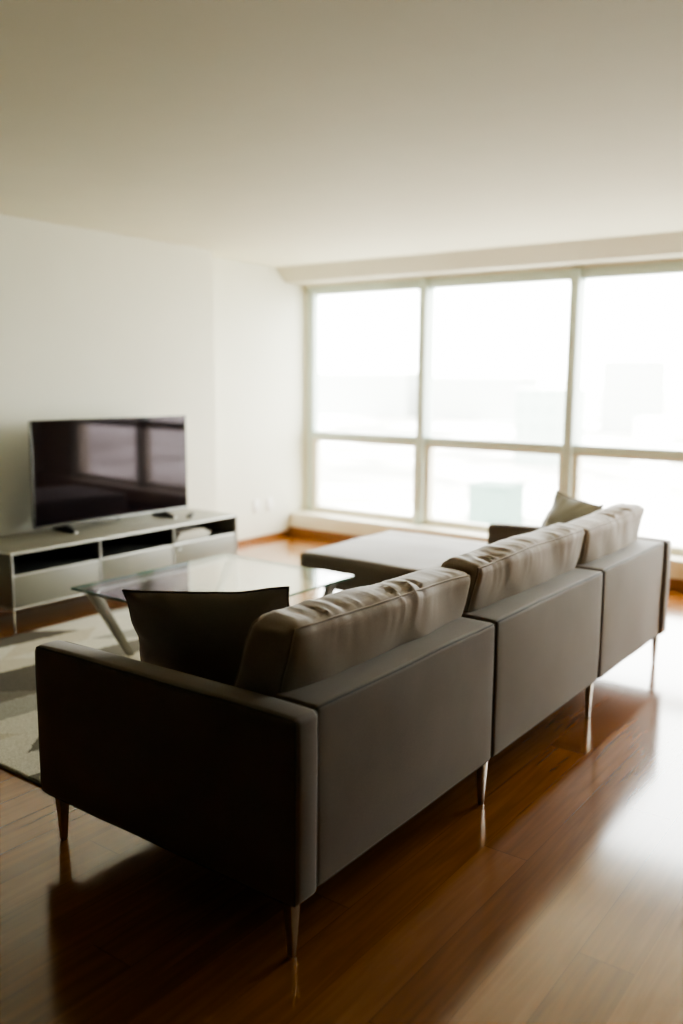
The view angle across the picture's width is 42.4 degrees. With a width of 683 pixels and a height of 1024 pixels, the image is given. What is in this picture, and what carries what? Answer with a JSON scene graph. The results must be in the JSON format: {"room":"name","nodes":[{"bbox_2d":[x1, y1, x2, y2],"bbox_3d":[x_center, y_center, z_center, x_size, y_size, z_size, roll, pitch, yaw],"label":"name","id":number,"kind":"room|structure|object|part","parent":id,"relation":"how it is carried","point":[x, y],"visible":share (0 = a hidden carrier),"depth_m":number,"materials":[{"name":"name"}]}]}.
{"room":"living room","nodes":[
{"label":"living room","id":0,"kind":"room"},
{"bbox_2d":[0,214,307,539],"bbox_3d":[-1.539,-0.789,6.806,0.440,2.490,4.600,7,11,36],"label":"wall","id":1,"kind":"structure","parent":0,"point":[94,324],"depth_m":6.60,"materials":[{"name":"paint"}]},
{"bbox_2d":[0,530,289,608],"bbox_3d":[-3.933,0.906,3.656,0.304,0.050,11.946,7,11,36],"label":"baseboard","id":2,"kind":"structure","parent":1,"relation":"attached to","point":[286,532],"depth_m":8.18,"materials":[{"name":"wood"}]},
{"bbox_2d":[253,500,259,512],"bbox_3d":[-0.781,-0.052,8.082,0.010,0.116,0.080,7,11,36],"label":"wall socket","id":3,"kind":"object","parent":1,"relation":"attached to","point":[256,503],"visible":1,"depth_m":8.07,"materials":[{"name":"white plastic"}]},
{"bbox_2d":[266,498,271,510],"bbox_3d":[-0.674,-0.073,8.225,0.010,0.116,0.080,7,11,36],"label":"wall socket","id":4,"kind":"object","parent":1,"relation":"attached to","point":[268,500],"visible":1,"depth_m":8.21,"materials":[{"name":"white plastic"}]},
{"bbox_2d":[0,0,682,266],"bbox_3d":[0.414,-1.691,4.152,6.520,0.120,6.300,7,11,36],"label":"ceiling","id":5,"kind":"structure","parent":0,"point":[272,133],"depth_m":3.42,"materials":[{"name":"paint"}]},
{"bbox_2d":[0,535,682,1023],"bbox_3d":[-1.460,1.244,2.054,6.520,0.100,12.550,7,11,36],"label":"floor","id":6,"kind":"structure","parent":0,"point":[555,898],"depth_m":2.55,"materials":[{"name":"brown wood"}]},
{"bbox_2d":[0,508,237,635],"bbox_3d":[-1.541,0.346,5.982,0.534,0.494,1.900,7,11,36],"label":"media console","id":7,"kind":"object","parent":6,"relation":"on","point":[37,568],"visible":0.98,"depth_m":5.71,"materials":[{"name":"grey paint"}]},
{"bbox_3d":[-2.104,0.383,5.229,0.490,0.315,0.012,7,11,36],"label":"panel","id":8,"kind":"part","parent":7,"relation":"part of","materials":[{"name":"grey paint"}]},
{"bbox_3d":[-1.903,0.646,5.117,0.024,0.155,0.024,7,11,36],"label":"leg","id":9,"kind":"part","parent":7,"relation":"part of","materials":[{"name":"silver metal"}]},
{"bbox_2d":[13,550,95,574],"bbox_3d":[-1.917,0.315,5.473,0.478,0.010,0.610,7,11,36],"label":"shelf","id":10,"kind":"object","parent":7,"relation":"attached to","point":[45,562],"depth_m":5.49,"materials":[{"name":"grey paint"}]},
{"bbox_3d":[-1.719,0.432,5.342,0.016,0.180,0.604,7,11,36],"label":"door","id":11,"kind":"part","parent":7,"relation":"part of","materials":[{"name":"grey paint"}]},
{"bbox_3d":[-1.744,0.251,6.119,0.010,0.327,1.876,7,11,36],"label":"panel","id":12,"kind":"part","parent":7,"relation":"part of","materials":[{"name":"grey paint"}]},
{"bbox_2d":[28,415,187,533],"bbox_3d":[-1.547,-0.280,6.029,0.254,0.729,1.271,7,11,38],"label":"television","id":13,"kind":"object","parent":7,"relation":"on","point":[92,469],"visible":1,"depth_m":5.95,"materials":[{"name":"black plastic"}]},
{"bbox_3d":[-1.569,-0.303,6.043,0.057,0.687,1.267,7,11,38],"label":"casing","id":14,"kind":"part","parent":13,"relation":"part of","materials":[{"name":"black plastic"}]},
{"bbox_3d":[-1.543,0.108,5.948,0.500,0.014,1.864,7,11,36],"label":"panel","id":15,"kind":"part","parent":7,"relation":"part of","materials":[{"name":"grey paint"}]},
{"bbox_3d":[-1.548,0.435,6.000,0.492,0.011,1.876,7,11,36],"label":"panel","id":16,"kind":"part","parent":7,"relation":"part of","materials":[{"name":"grey paint"}]},
{"bbox_2d":[101,537,170,557],"bbox_3d":[-1.546,0.242,5.971,0.478,0.010,0.608,7,11,36],"label":"shelf","id":17,"kind":"object","parent":7,"relation":"attached to","point":[119,547],"depth_m":5.99,"materials":[{"name":"grey paint"}]},
{"bbox_3d":[-1.348,0.359,5.840,0.016,0.180,0.602,7,11,36],"label":"door","id":18,"kind":"part","parent":7,"relation":"part of","materials":[{"name":"grey paint"}]},
{"bbox_2d":[186,512,194,517],"bbox_3d":[-1.107,0.021,6.439,0.040,0.018,0.180,0,9,-2],"label":"remote control","id":19,"kind":"object","parent":7,"relation":"on","point":[190,514],"visible":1,"depth_m":6.41,"materials":[{"name":"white plastic"}]},
{"bbox_2d":[175,534,208,542],"bbox_3d":[-1.161,0.174,6.339,0.260,0.019,0.320,7,11,36],"label":"magazine","id":20,"kind":"object","parent":7,"relation":"on","point":[204,535],"visible":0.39,"depth_m":6.25,"materials":[{"name":"white paper"}]},
{"bbox_2d":[175,530,210,538],"bbox_3d":[-1.147,0.152,6.350,0.245,0.019,0.320,7,11,36],"label":"magazine","id":21,"kind":"object","parent":20,"relation":"on","point":[206,531],"visible":0.44,"depth_m":6.27,"materials":[{"name":"white paper"}]},
{"bbox_2d":[174,525,205,535],"bbox_3d":[-1.151,0.132,6.350,0.225,0.019,0.260,7,11,36],"label":"magazine","id":22,"kind":"object","parent":21,"relation":"on","point":[182,530],"visible":0.6,"depth_m":6.33,"materials":[{"name":"white paper"}]},
{"bbox_2d":[175,526,233,543],"bbox_3d":[-1.175,0.169,6.468,0.478,0.010,0.610,7,11,36],"label":"shelf","id":23,"kind":"object","parent":7,"relation":"attached to","point":[218,533],"depth_m":6.47,"materials":[{"name":"grey paint"}]},
{"bbox_3d":[-0.977,0.287,6.338,0.016,0.180,0.604,7,11,36],"label":"door","id":24,"kind":"part","parent":7,"relation":"part of","materials":[{"name":"grey paint"}]},
{"bbox_3d":[-0.992,0.165,6.724,0.490,0.315,0.012,7,11,36],"label":"panel","id":25,"kind":"part","parent":7,"relation":"part of","materials":[{"name":"grey paint"}]},
{"bbox_3d":[-0.790,0.427,6.612,0.024,0.155,0.024,7,11,36],"label":"leg","id":26,"kind":"part","parent":7,"relation":"part of","materials":[{"name":"silver metal"}]},
{"bbox_2d":[0,588,288,784],"bbox_3d":[-0.895,0.794,4.653,2.149,0.018,2.542,7,11,36],"label":"area rug","id":27,"kind":"object","parent":6,"relation":"on","point":[19,734],"visible":0.17,"depth_m":4.45,"materials":[{"name":"beige carpet"}]},
{"bbox_2d":[71,554,353,655],"bbox_3d":[-0.659,0.571,4.699,0.975,0.412,1.130,7,11,36],"label":"coffee table","id":28,"kind":"object","parent":27,"relation":"on","point":[95,596],"visible":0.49,"depth_m":4.71,"materials":[{"name":"clear glass"}]},
{"bbox_3d":[-1.207,0.592,4.610,0.028,0.388,0.282,7,11,36],"label":"leg","id":29,"kind":"part","parent":28,"relation":"part of","materials":[{"name":"silver metal"}]},
{"bbox_3d":[-0.657,0.373,4.668,0.975,0.012,1.130,7,11,36],"label":"glass","id":30,"kind":"part","parent":28,"relation":"part of","materials":[{"name":"clear glass"}]},
{"bbox_3d":[-0.734,0.499,5.245,0.028,0.388,0.282,7,11,36],"label":"leg","id":31,"kind":"part","parent":28,"relation":"part of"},
{"bbox_3d":[-0.111,0.573,4.791,0.028,0.388,0.282,7,11,36],"label":"leg","id":32,"kind":"part","parent":28,"relation":"part of","materials":[{"name":"silver metal"}]},
{"bbox_2d":[35,503,670,958],"bbox_3d":[0.390,0.507,3.744,1.091,0.878,3.154,7,11,36],"label":"sofa","id":33,"kind":"object","parent":6,"relation":"on","point":[345,715],"visible":1,"depth_m":2.60,"materials":[{"name":"grey fabric"}]},
{"bbox_3d":[-0.908,0.987,2.870,0.028,0.172,0.042,7,11,36],"label":"leg","id":34,"kind":"part","parent":33,"relation":"part of","materials":[{"name":"metal"}]},
{"bbox_3d":[-0.517,0.705,2.539,1.080,0.518,0.111,7,11,36],"label":"arm","id":35,"kind":"part","parent":33,"relation":"part of","materials":[{"name":"grey fabric"}]},
{"bbox_2d":[123,587,288,685],"bbox_3d":[-0.398,0.443,2.752,0.556,0.474,0.170,3,9,19],"label":"throw pillow","id":36,"kind":"object","parent":33,"relation":"on","point":[200,635],"visible":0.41,"depth_m":2.69,"materials":[{"name":"grey fabric"}]},
{"bbox_3d":[-0.129,1.080,2.295,0.028,0.172,0.042,7,11,36],"label":"leg","id":37,"kind":"part","parent":33,"relation":"part of","materials":[{"name":"metal"}]},
{"bbox_2d":[234,565,470,695],"bbox_3d":[0.056,0.443,2.788,0.291,0.468,1.054,7,11,36],"label":"cushion","id":38,"kind":"object","parent":33,"relation":"on","point":[308,646],"depth_m":2.50,"materials":[{"name":"grey fabric"}]},
{"bbox_3d":[0.168,0.679,2.720,0.176,0.517,1.009,7,11,36],"label":"backrest","id":39,"kind":"part","parent":33,"relation":"part of","materials":[{"name":"grey fabric"}]},
{"bbox_3d":[0.499,0.958,3.133,0.028,0.172,0.042,7,11,36],"label":"leg","id":40,"kind":"part","parent":33,"relation":"part of","materials":[{"name":"metal"}]},
{"bbox_2d":[443,523,582,611],"bbox_3d":[0.678,0.319,3.620,0.293,0.450,1.069,7,11,36],"label":"cushion","id":41,"kind":"object","parent":33,"relation":"on","point":[503,572],"depth_m":3.40,"materials":[{"name":"grey fabric"}]},
{"bbox_3d":[0.780,0.560,3.541,0.176,0.516,1.040,7,11,36],"label":"backrest","id":42,"kind":"part","parent":33,"relation":"part of","materials":[{"name":"grey fabric"}]},
{"bbox_2d":[541,491,603,528],"bbox_3d":[1.185,0.123,4.695,0.198,0.423,0.415,-4,10,-26],"label":"throw pillow","id":43,"kind":"object","parent":33,"relation":"on","point":[562,509],"visible":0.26,"depth_m":4.68,"materials":[{"name":"grey fabric"}]},
{"bbox_3d":[1.303,0.351,4.950,1.044,0.517,0.108,7,11,36],"label":"arm","id":44,"kind":"part","parent":33,"relation":"part of","materials":[{"name":"grey fabric"}]},
{"bbox_3d":[1.110,0.837,3.954,0.028,0.172,0.042,7,11,36],"label":"leg","id":45,"kind":"part","parent":33,"relation":"part of","materials":[{"name":"metal"}]},
{"bbox_2d":[563,503,643,563],"bbox_3d":[1.240,0.209,4.378,0.286,0.447,0.867,7,11,36],"label":"cushion","id":46,"kind":"object","parent":33,"relation":"on","point":[610,531],"depth_m":4.20,"materials":[{"name":"grey fabric"}]},
{"bbox_3d":[1.351,0.447,4.312,0.176,0.516,0.884,7,11,36],"label":"backrest","id":47,"kind":"part","parent":33,"relation":"part of","materials":[{"name":"grey fabric"}]},
{"bbox_3d":[1.683,0.724,4.728,0.028,0.172,0.042,7,11,36],"label":"leg","id":48,"kind":"part","parent":33,"relation":"part of","materials":[{"name":"metal"}]},
{"bbox_2d":[300,531,487,590],"bbox_3d":[0.398,0.442,5.485,0.919,0.482,1.038,7,11,36],"label":"ottoman","id":49,"kind":"object","parent":6,"relation":"on","point":[380,557],"visible":0.56,"depth_m":5.23,"materials":[{"name":"grey fabric"}]},
{"bbox_2d":[302,258,682,287],"bbox_3d":[2.199,-0.852,6.743,6.220,2.290,0.250,7,11,36],"label":"wall","id":50,"kind":"structure","parent":0,"point":[676,259],"depth_m":7.10,"materials":[{"name":"paint"}]},
{"bbox_2d":[308,280,418,522],"bbox_3d":[0.203,-1.014,8.137,1.286,2.130,0.130,7,11,36],"label":"window","id":51,"kind":"structure","parent":50,"relation":"in","point":[315,436],"depth_m":8.34,"materials":[{"name":"metal"}]},
{"bbox_3d":[0.220,-0.313,8.221,1.219,0.718,0.100,7,11,36],"label":"sash","id":52,"kind":"part","parent":51,"relation":"part of","materials":[{"name":"glass"}]},
{"bbox_2d":[275,231,682,284],"bbox_3d":[2.014,-1.884,6.321,6.220,0.125,0.398,7,11,36],"label":"ceiling beam","id":53,"kind":"structure","parent":50,"relation":"attached to","point":[666,245],"depth_m":6.80,"materials":[{"name":"paint"}]},
{"bbox_2d":[289,526,682,590],"bbox_3d":[1.998,0.474,6.683,6.220,0.082,0.017,7,11,36],"label":"baseboard","id":54,"kind":"structure","parent":50,"relation":"attached to","point":[674,584],"depth_m":8.20,"materials":[{"name":"wood"}]},
{"bbox_2d":[290,510,682,579],"bbox_3d":[2.133,0.382,6.854,6.220,0.215,0.440,7,11,36],"label":"trim","id":55,"kind":"structure","parent":50,"relation":"attached to","point":[309,519],"depth_m":7.95,"materials":[{"name":"paint"}]},
{"bbox_2d":[414,269,570,531],"bbox_3d":[1.253,-0.887,7.355,1.366,2.130,0.160,7,11,36],"label":"window","id":56,"kind":"structure","parent":50,"relation":"in","point":[426,444],"depth_m":7.59,"materials":[{"name":"metal"}]},
{"bbox_3d":[1.278,-0.188,7.451,1.299,0.718,0.100,7,11,36],"label":"sash","id":57,"kind":"part","parent":56,"relation":"part of","materials":[{"name":"glass"}]},
{"bbox_2d":[561,261,682,555],"bbox_3d":[2.356,-0.756,6.553,1.396,2.130,0.160,7,11,36],"label":"window","id":58,"kind":"structure","parent":50,"relation":"in","point":[573,453],"depth_m":6.80,"materials":[{"name":"metal"}]},
{"bbox_3d":[2.381,-0.058,6.649,1.329,0.718,0.100,7,11,36],"label":"sash","id":59,"kind":"part","parent":58,"relation":"part of","materials":[{"name":"paint"}]},
{"label":"outside","id":60,"kind":"structure","parent":0,"visible":0},
{"bbox_2d":[319,389,682,545],"bbox_3d":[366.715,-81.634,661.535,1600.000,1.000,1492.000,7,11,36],"label":"ground","id":61,"kind":"structure","parent":60,"point":[373,477],"depth_m":150.78,"materials":[{"name":"white"}]},
{"bbox_2d":[319,371,433,417],"bbox_3d":[13.217,-50.043,372.029,47.840,18.240,20.100,7,11,36],"label":"office building","id":62,"kind":"structure","parent":61,"relation":"on","point":[373,394],"depth_m":361.35,"materials":[{"name":"white"}]},
{"bbox_2d":[432,370,544,421],"bbox_3d":[55.078,-45.463,341.520,41.600,19.000,20.100,7,11,36],"label":"office building","id":63,"kind":"structure","parent":61,"relation":"on","point":[477,395],"depth_m":332.65,"materials":[{"name":"white"}]},
{"bbox_2d":[467,479,525,523],"bbox_3d":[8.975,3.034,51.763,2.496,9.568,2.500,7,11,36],"label":"office building","id":64,"kind":"structure","parent":61,"relation":"on","point":[489,501],"depth_m":50.37,"materials":[{"name":"white"}]},
{"bbox_2d":[514,379,586,466],"bbox_3d":[38.964,-16.965,164.350,8.840,15.700,12.100,7,11,36],"label":"office building","id":65,"kind":"structure","parent":61,"relation":"on","point":[539,413],"depth_m":159.69,"materials":[{"name":"white"}]},
{"bbox_2d":[599,351,667,433],"bbox_3d":[88.136,-36.176,265.525,14.560,24.000,16.100,7,11,36],"label":"office building","id":66,"kind":"structure","parent":61,"relation":"on","point":[634,385],"depth_m":259.95,"materials":[{"name":"white"}]},
{"bbox_2d":[630,416,672,526],"bbox_3d":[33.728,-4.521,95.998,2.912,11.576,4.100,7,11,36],"label":"office building","id":67,"kind":"structure","parent":61,"relation":"on","point":[649,479],"depth_m":94.50,"materials":[{"name":"white"}]}
]}

